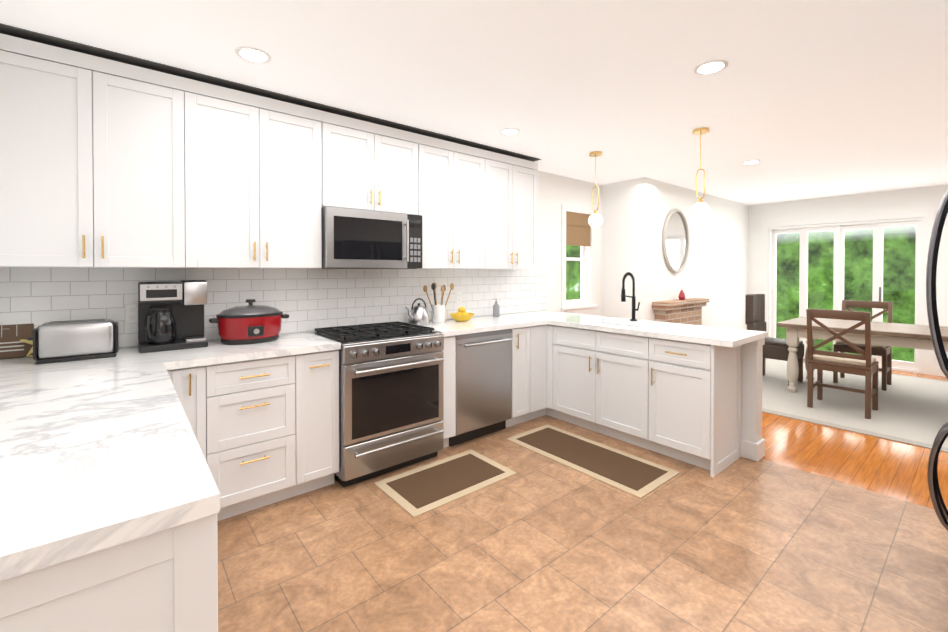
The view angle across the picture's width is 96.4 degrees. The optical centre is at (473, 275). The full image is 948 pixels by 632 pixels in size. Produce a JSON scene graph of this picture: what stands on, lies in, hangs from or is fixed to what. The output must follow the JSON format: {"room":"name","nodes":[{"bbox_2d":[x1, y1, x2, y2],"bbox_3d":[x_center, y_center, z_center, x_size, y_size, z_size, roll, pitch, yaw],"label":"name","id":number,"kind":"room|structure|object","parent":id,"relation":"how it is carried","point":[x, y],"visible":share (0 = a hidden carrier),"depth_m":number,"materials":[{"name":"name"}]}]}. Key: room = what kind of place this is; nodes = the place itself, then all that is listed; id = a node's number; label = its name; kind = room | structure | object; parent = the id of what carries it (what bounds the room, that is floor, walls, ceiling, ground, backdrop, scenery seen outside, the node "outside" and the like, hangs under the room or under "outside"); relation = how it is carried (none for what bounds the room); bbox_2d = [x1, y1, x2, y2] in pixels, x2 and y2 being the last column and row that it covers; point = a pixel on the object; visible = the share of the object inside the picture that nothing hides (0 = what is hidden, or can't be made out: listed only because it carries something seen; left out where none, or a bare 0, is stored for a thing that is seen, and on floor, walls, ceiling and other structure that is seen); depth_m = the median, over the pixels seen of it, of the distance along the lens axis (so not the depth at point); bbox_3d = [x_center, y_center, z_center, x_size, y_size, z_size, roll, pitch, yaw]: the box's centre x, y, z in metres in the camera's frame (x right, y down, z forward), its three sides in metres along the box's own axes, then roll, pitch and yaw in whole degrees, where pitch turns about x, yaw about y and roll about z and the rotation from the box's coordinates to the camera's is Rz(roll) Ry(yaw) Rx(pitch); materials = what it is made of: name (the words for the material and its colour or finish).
{"room":"kitchen","nodes":[
{"label":"kitchen","id":0,"kind":"room"},
{"bbox_2d":[6,171,601,358],"bbox_3d":[-0.502,0.087,3.849,5.530,2.500,0.150,0,1,-40],"label":"wall","id":1,"kind":"structure","parent":0,"point":[555,192],"depth_m":4.96,"materials":[{"name":"white paint"}]},
{"bbox_2d":[0,33,199,267],"bbox_3d":[-2.026,-0.575,2.271,0.873,1.070,0.327,0,1,-40],"label":"upper cabinet","id":2,"kind":"object","parent":1,"relation":"attached to","point":[106,163],"depth_m":2.15,"materials":[{"name":"white wood"}]},
{"bbox_2d":[200,81,335,268],"bbox_3d":[-1.432,-0.580,2.762,0.892,1.070,0.327,0,1,-40],"label":"upper cabinet","id":3,"kind":"object","parent":1,"relation":"attached to","point":[268,170],"depth_m":2.64,"materials":[{"name":"white wood"}]},
{"bbox_2d":[0,268,546,347],"bbox_3d":[-0.821,0.181,3.484,4.267,0.465,0.008,0,1,-40],"label":"tiled wall","id":4,"kind":"structure","parent":1,"relation":"attached to","point":[305,300],"depth_m":3.05,"materials":[{"name":"white tile"}]},
{"bbox_2d":[125,304,137,323],"bbox_3d":[-2.009,0.227,2.494,0.070,0.115,0.007,0,1,-40],"label":"electrical outlet plate","id":5,"kind":"object","parent":4,"relation":"attached to","point":[131,313],"depth_m":2.49,"materials":[{"name":"white plastic"}]},
{"bbox_2d":[332,113,419,214],"bbox_3d":[-0.838,-0.796,3.250,0.766,0.647,0.327,0,1,-40],"label":"upper cabinet","id":6,"kind":"object","parent":1,"relation":"attached to","point":[378,166],"depth_m":3.13,"materials":[{"name":"white wood"}]},
{"bbox_2d":[322,206,421,268],"bbox_3d":[-0.802,-0.258,3.212,0.760,0.417,0.435,0,1,-40],"label":"microwave","id":7,"kind":"object","parent":6,"relation":"attached to","point":[359,239],"visible":0.96,"depth_m":3.04,"materials":[{"name":"silver metal"}]},
{"bbox_2d":[417,134,491,268],"bbox_3d":[-0.275,-0.589,3.716,0.812,1.070,0.327,0,1,-40],"label":"upper cabinet","id":8,"kind":"object","parent":1,"relation":"attached to","point":[456,179],"depth_m":3.60,"materials":[{"name":"white wood"}]},
{"bbox_2d":[492,152,537,268],"bbox_3d":[0.245,-0.593,4.145,0.761,1.070,0.327,0,1,-40],"label":"upper cabinet","id":9,"kind":"object","parent":1,"relation":"attached to","point":[514,180],"depth_m":4.05,"materials":[{"name":"white wood"}]},
{"bbox_2d":[560,204,597,313],"bbox_3d":[1.259,-0.181,5.247,0.690,1.310,0.170,0,1,-40],"label":"kitchen window","id":10,"kind":"structure","parent":1,"relation":"in","point":[577,229],"depth_m":5.25,"materials":[{"name":"white wood"}]},
{"bbox_2d":[0,0,947,204],"bbox_3d":[2.784,-1.181,2.658,9.100,0.062,6.150,0,1,-40],"label":"ceiling","id":11,"kind":"structure","parent":0,"point":[826,98],"depth_m":2.40,"materials":[{"name":"white paint"}]},
{"bbox_2d":[235,46,271,63],"bbox_3d":[-1.148,-1.144,2.208,0.169,0.005,0.169,1,1,44],"label":"recessed light","id":12,"kind":"object","parent":11,"relation":"in","point":[253,55],"depth_m":2.20,"materials":[{"name":"white"}]},
{"bbox_2d":[499,128,519,134],"bbox_3d":[0.289,-1.156,3.420,0.169,0.005,0.169,0,1,41],"label":"recessed light","id":13,"kind":"object","parent":11,"relation":"in","point":[508,131],"depth_m":3.40,"materials":[{"name":"white"}]},
{"bbox_2d":[588,151,602,227],"bbox_3d":[1.158,-0.808,4.036,0.136,0.712,0.136,0,1,-40],"label":"pendant light","id":14,"kind":"object","parent":11,"relation":"hanging from","point":[595,219],"visible":1,"depth_m":4.01,"materials":[{"name":"white glass"}]},
{"bbox_2d":[691,127,709,218],"bbox_3d":[1.805,-0.801,3.377,0.136,0.712,0.136,0,1,-40],"label":"pendant light","id":15,"kind":"object","parent":11,"relation":"hanging from","point":[700,209],"visible":1,"depth_m":3.35,"materials":[{"name":"white glass"}]},
{"bbox_2d":[694,60,728,74],"bbox_3d":[1.308,-1.146,2.342,0.169,0.005,0.169,1,1,44],"label":"recessed light","id":16,"kind":"object","parent":11,"relation":"in","point":[714,66],"depth_m":2.33,"materials":[{"name":"white"}]},
{"bbox_2d":[741,160,760,163],"bbox_3d":[2.860,-1.165,4.374,0.169,0.005,0.169,0,1,26],"label":"recessed light","id":17,"kind":"object","parent":11,"relation":"in","point":[751,161],"depth_m":4.37,"materials":[{"name":"white"}]},
{"bbox_2d":[217,415,947,631],"bbox_3d":[0.933,1.393,1.155,4.300,0.060,6.150,0,1,-40],"label":"floor","id":18,"kind":"structure","parent":0,"point":[537,542],"depth_m":2.04,"materials":[{"name":"tile"}]},
{"bbox_2d":[0,435,227,631],"bbox_3d":[-0.991,0.922,0.892,0.698,0.884,0.597,0,1,-40],"label":"base cabinet","id":19,"kind":"object","parent":18,"relation":"on","point":[168,582],"depth_m":0.80,"materials":[{"name":"white wood"}]},
{"bbox_2d":[0,347,223,582],"bbox_3d":[-1.488,0.454,1.490,0.698,0.038,2.220,0,1,-40],"label":"countertop","id":20,"kind":"structure","parent":19,"relation":"on","point":[100,454],"depth_m":1.00,"materials":[{"name":"white stone"}]},
{"bbox_2d":[0,322,33,358],"bbox_3d":[-2.417,0.314,2.165,0.240,0.225,0.050,0,1,-40],"label":"sign","id":21,"kind":"object","parent":20,"relation":"on","point":[12,345],"visible":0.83,"depth_m":2.19,"materials":[{"name":"brown wood"}]},
{"bbox_2d":[20,339,32,357],"bbox_3d":[-2.274,0.354,2.220,0.145,0.144,0.043,0,1,-40],"label":"decor","id":22,"kind":"object","parent":20,"relation":"on","point":[28,342],"visible":0.15,"depth_m":2.19,"materials":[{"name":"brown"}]},
{"bbox_2d":[28,319,118,364],"bbox_3d":[-2.049,0.331,2.180,0.337,0.192,0.176,0,1,-40],"label":"toaster","id":23,"kind":"object","parent":20,"relation":"on","point":[63,341],"visible":1,"depth_m":2.12,"materials":[{"name":"silver metal"}]},
{"bbox_2d":[168,367,187,406],"bbox_3d":[-1.610,0.915,1.668,0.730,0.884,0.617,0,1,-40],"label":"base cabinet","id":24,"kind":"object","parent":18,"relation":"on","point":[172,371],"depth_m":2.14,"materials":[{"name":"white wood"}]},
{"bbox_2d":[180,399,187,410],"bbox_3d":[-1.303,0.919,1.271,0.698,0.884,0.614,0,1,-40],"label":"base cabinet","id":25,"kind":"object","parent":18,"relation":"on","point":[181,400],"depth_m":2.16,"materials":[{"name":"white wood"}]},
{"bbox_2d":[176,363,211,462],"bbox_3d":[-1.650,0.909,2.365,0.200,0.884,0.684,0,1,-40],"label":"base cabinet","id":26,"kind":"object","parent":18,"relation":"on","point":[197,377],"depth_m":2.20,"materials":[{"name":"white wood"}]},
{"bbox_2d":[212,355,307,517],"bbox_3d":[-1.419,0.906,2.600,0.539,0.884,0.617,0,1,-40],"label":"base cabinet","id":27,"kind":"object","parent":18,"relation":"on","point":[260,406],"depth_m":2.39,"materials":[{"name":"white wood"}]},
{"bbox_2d":[160,332,339,366],"bbox_3d":[-1.378,0.443,2.608,0.894,0.038,0.635,0,1,-40],"label":"countertop","id":28,"kind":"structure","parent":27,"relation":"on","point":[302,343],"depth_m":2.43,"materials":[{"name":"white stone"}]},
{"bbox_2d":[138,280,207,352],"bbox_3d":[-1.763,0.228,2.487,0.320,0.392,0.278,0,1,-40],"label":"coffee maker","id":29,"kind":"object","parent":28,"relation":"on","point":[170,315],"visible":0.98,"depth_m":2.43,"materials":[{"name":"black plastic"}]},
{"bbox_2d":[209,299,288,344],"bbox_3d":[-1.419,0.288,2.700,0.450,0.268,0.298,0,1,-40],"label":"slow cooker","id":30,"kind":"object","parent":28,"relation":"on","point":[250,323],"visible":1,"depth_m":2.59,"materials":[{"name":"red plastic"}]},
{"bbox_2d":[308,347,340,491],"bbox_3d":[-1.145,0.904,2.825,0.265,0.884,0.617,0,1,-40],"label":"base cabinet","id":31,"kind":"object","parent":18,"relation":"on","point":[323,367],"depth_m":2.62,"materials":[{"name":"white wood"}]},
{"bbox_2d":[312,321,443,486],"bbox_3d":[-0.699,0.868,3.096,0.760,0.952,0.722,0,1,-40],"label":"range","id":32,"kind":"object","parent":18,"relation":"on","point":[391,406],"visible":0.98,"depth_m":2.84,"materials":[{"name":"silver metal"}]},
{"bbox_2d":[374,449,516,517],"bbox_3d":[-0.177,1.343,2.806,0.810,0.008,0.490,0,1,-40],"label":"area rug","id":33,"kind":"object","parent":18,"relation":"on","point":[416,492],"visible":1,"depth_m":2.75,"materials":[{"name":"beige fabric"}]},
{"bbox_2d":[449,329,512,446],"bbox_3d":[-0.072,0.898,3.648,0.598,0.882,0.639,0,1,-40],"label":"dishwasher","id":34,"kind":"object","parent":18,"relation":"on","point":[483,380],"visible":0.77,"depth_m":3.43,"materials":[{"name":"silver metal"}]},
{"bbox_2d":[480,327,527,427],"bbox_3d":[0.219,0.894,3.951,0.222,0.884,0.617,0,1,-40],"label":"base cabinet","id":35,"kind":"object","parent":18,"relation":"on","point":[519,375],"depth_m":3.71,"materials":[{"name":"white wood"}]},
{"bbox_2d":[528,323,551,419],"bbox_3d":[0.403,0.893,4.060,0.296,0.884,0.683,0,1,-40],"label":"base cabinet","id":36,"kind":"object","parent":18,"relation":"on","point":[540,334],"depth_m":3.87,"materials":[{"name":"white wood"}]},
{"bbox_2d":[506,424,679,498],"bbox_3d":[0.831,1.339,3.171,0.510,0.008,1.170,0,1,-40],"label":"area rug","id":37,"kind":"object","parent":18,"relation":"on","point":[638,477],"visible":1,"depth_m":3.06,"materials":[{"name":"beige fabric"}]},
{"bbox_2d":[552,327,639,444],"bbox_3d":[1.247,0.896,3.725,0.620,0.884,1.040,0,1,-40],"label":"base cabinet","id":38,"kind":"object","parent":18,"relation":"on","point":[596,374],"depth_m":3.52,"materials":[{"name":"white wood"}]},
{"bbox_2d":[420,311,611,338],"bbox_3d":[0.359,0.431,3.882,1.864,0.038,0.880,0,1,-40],"label":"countertop","id":39,"kind":"structure","parent":38,"relation":"on","point":[558,319],"depth_m":3.78,"materials":[{"name":"white stone"}]},
{"bbox_2d":[405,298,429,324],"bbox_3d":[-0.489,0.303,3.557,0.244,0.222,0.178,0,1,-40],"label":"kettle","id":40,"kind":"object","parent":39,"relation":"on","point":[418,314],"visible":0.98,"depth_m":3.51,"materials":[{"name":"silver metal"}]},
{"bbox_2d":[423,283,453,322],"bbox_3d":[-0.311,0.239,3.728,0.212,0.347,0.206,0,1,-40],"label":"utensil crock","id":41,"kind":"object","parent":39,"relation":"on","point":[438,313],"visible":1,"depth_m":3.68,"materials":[{"name":"white ceramic"}]},
{"bbox_2d":[450,307,474,321],"bbox_3d":[-0.107,0.348,3.820,0.230,0.127,0.230,0,1,-40],"label":"fruit bowl","id":42,"kind":"object","parent":39,"relation":"on","point":[461,315],"visible":1,"depth_m":3.77,"materials":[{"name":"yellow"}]},
{"bbox_2d":[493,298,499,316],"bbox_3d":[0.215,0.318,4.190,0.080,0.181,0.067,0,1,-40],"label":"soap dispenser","id":43,"kind":"object","parent":39,"relation":"on","point":[496,309],"visible":1,"depth_m":4.17,"materials":[{"name":"grey plastic"}]},
{"bbox_2d":[636,335,751,476],"bbox_3d":[1.669,0.901,3.214,0.620,0.884,0.515,0,1,-40],"label":"base cabinet","id":44,"kind":"object","parent":18,"relation":"on","point":[694,405],"depth_m":3.02,"materials":[{"name":"white wood"}]},
{"bbox_2d":[568,317,767,346],"bbox_3d":[1.504,0.436,3.420,0.686,0.038,1.290,0,1,-40],"label":"countertop","id":45,"kind":"structure","parent":44,"relation":"on","point":[683,333],"depth_m":3.15,"materials":[{"name":"white stone"}]},
{"bbox_2d":[600,319,643,326],"bbox_3d":[1.254,0.542,3.688,0.367,0.203,0.568,0,1,-40],"label":"sink","id":46,"kind":"object","parent":45,"relation":"in","point":[601,320],"depth_m":3.78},
{"bbox_2d":[621,272,639,320],"bbox_3d":[1.392,0.192,3.781,0.224,0.440,0.086,0,1,-40],"label":"faucet","id":47,"kind":"object","parent":45,"relation":"on","point":[624,296],"visible":1,"depth_m":3.82,"materials":[{"name":"black metal"}]},
{"bbox_2d":[926,191,947,530],"bbox_3d":[2.282,0.459,1.546,0.910,1.800,0.870,0,1,-40],"label":"refrigerator","id":48,"kind":"object","parent":18,"relation":"on","point":[940,508],"visible":1,"depth_m":1.82,"materials":[{"name":"grey metal"}]},
{"bbox_2d":[601,177,748,329],"bbox_3d":[3.191,0.062,6.506,3.590,2.500,0.750,0,1,-40],"label":"wall","id":49,"kind":"structure","parent":0,"point":[636,211],"depth_m":5.50,"materials":[{"name":"white paint"}]},
{"bbox_2d":[662,208,689,272],"bbox_3d":[2.645,-0.449,5.536,0.704,0.844,0.044,0,1,-40],"label":"oval mirror","id":50,"kind":"object","parent":49,"relation":"attached to","point":[676,241],"visible":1,"depth_m":5.53,"materials":[{"name":"silver glass"}]},
{"bbox_2d":[748,184,947,367],"bbox_3d":[6.427,0.074,5.286,0.150,2.500,5.250,0,1,-40],"label":"wall","id":51,"kind":"structure","parent":0,"point":[916,199],"depth_m":6.18,"materials":[{"name":"white paint"}]},
{"bbox_2d":[761,209,934,374],"bbox_3d":[5.496,0.218,6.393,0.160,2.190,1.960,0,1,-40],"label":"door","id":52,"kind":"structure","parent":51,"relation":"in","point":[922,221],"depth_m":6.26,"materials":[{"name":"white wood"}]},
{"bbox_2d":[933,367,945,376],"bbox_3d":[7.048,1.277,4.416,0.014,0.110,3.100,0,1,-40],"label":"baseboard","id":53,"kind":"structure","parent":51,"relation":"attached to","point":[937,371],"depth_m":5.56,"materials":[{"name":"white wood"}]},
{"bbox_2d":[762,358,947,509],"bbox_3d":[4.443,1.365,4.050,4.800,0.060,6.150,0,1,-40],"label":"floor","id":54,"kind":"structure","parent":0,"point":[894,469],"depth_m":3.13,"materials":[{"name":"brown wood"}]},
{"bbox_2d":[652,290,708,325],"bbox_3d":[2.721,0.757,5.440,1.180,1.130,0.300,0,1,-40],"label":"fireplace","id":55,"kind":"object","parent":54,"relation":"on","point":[681,310],"visible":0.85,"depth_m":5.38,"materials":[{"name":"brick"}]},
{"bbox_2d":[762,358,947,452],"bbox_3d":[4.601,1.328,4.408,3.100,0.008,3.600,0,1,-40],"label":"dining rug","id":56,"kind":"object","parent":54,"relation":"on","point":[912,410],"visible":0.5,"depth_m":4.31,"materials":[{"name":"grey carpet"}]},
{"bbox_2d":[745,294,803,385],"bbox_3d":[3.744,0.782,5.316,0.484,1.065,0.549,0,1,-40],"label":"wicker chair","id":57,"kind":"object","parent":56,"relation":"on","point":[775,348],"visible":0.69,"depth_m":5.29,"materials":[{"name":"brown wood"}]},
{"bbox_2d":[806,309,878,418],"bbox_3d":[3.642,0.829,4.195,0.514,0.993,0.470,0,1,-40],"label":"chair","id":58,"kind":"object","parent":56,"relation":"on","point":[865,364],"visible":1,"depth_m":4.09,"materials":[{"name":"brown wood"}]},
{"bbox_2d":[776,317,947,392],"bbox_3d":[4.450,0.933,4.351,1.000,0.780,2.010,0,1,-40],"label":"dining table","id":59,"kind":"object","parent":56,"relation":"on","point":[914,336],"visible":0.75,"depth_m":4.48,"materials":[{"name":"beige wood"}]},
{"bbox_2d":[833,300,892,390],"bbox_3d":[4.732,0.820,5.159,0.514,0.993,0.470,0,1,-40],"label":"chair","id":60,"kind":"object","parent":56,"relation":"on","point":[885,352],"visible":0.69,"depth_m":5.10,"materials":[{"name":"brown wood"}]},
{"label":"outside","id":61,"kind":"structure","parent":0,"visible":0},
{"bbox_2d":[566,226,915,361],"bbox_3d":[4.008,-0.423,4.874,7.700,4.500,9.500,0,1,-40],"label":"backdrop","id":62,"kind":"structure","parent":61,"point":[906,260],"depth_m":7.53,"materials":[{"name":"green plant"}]}
]}

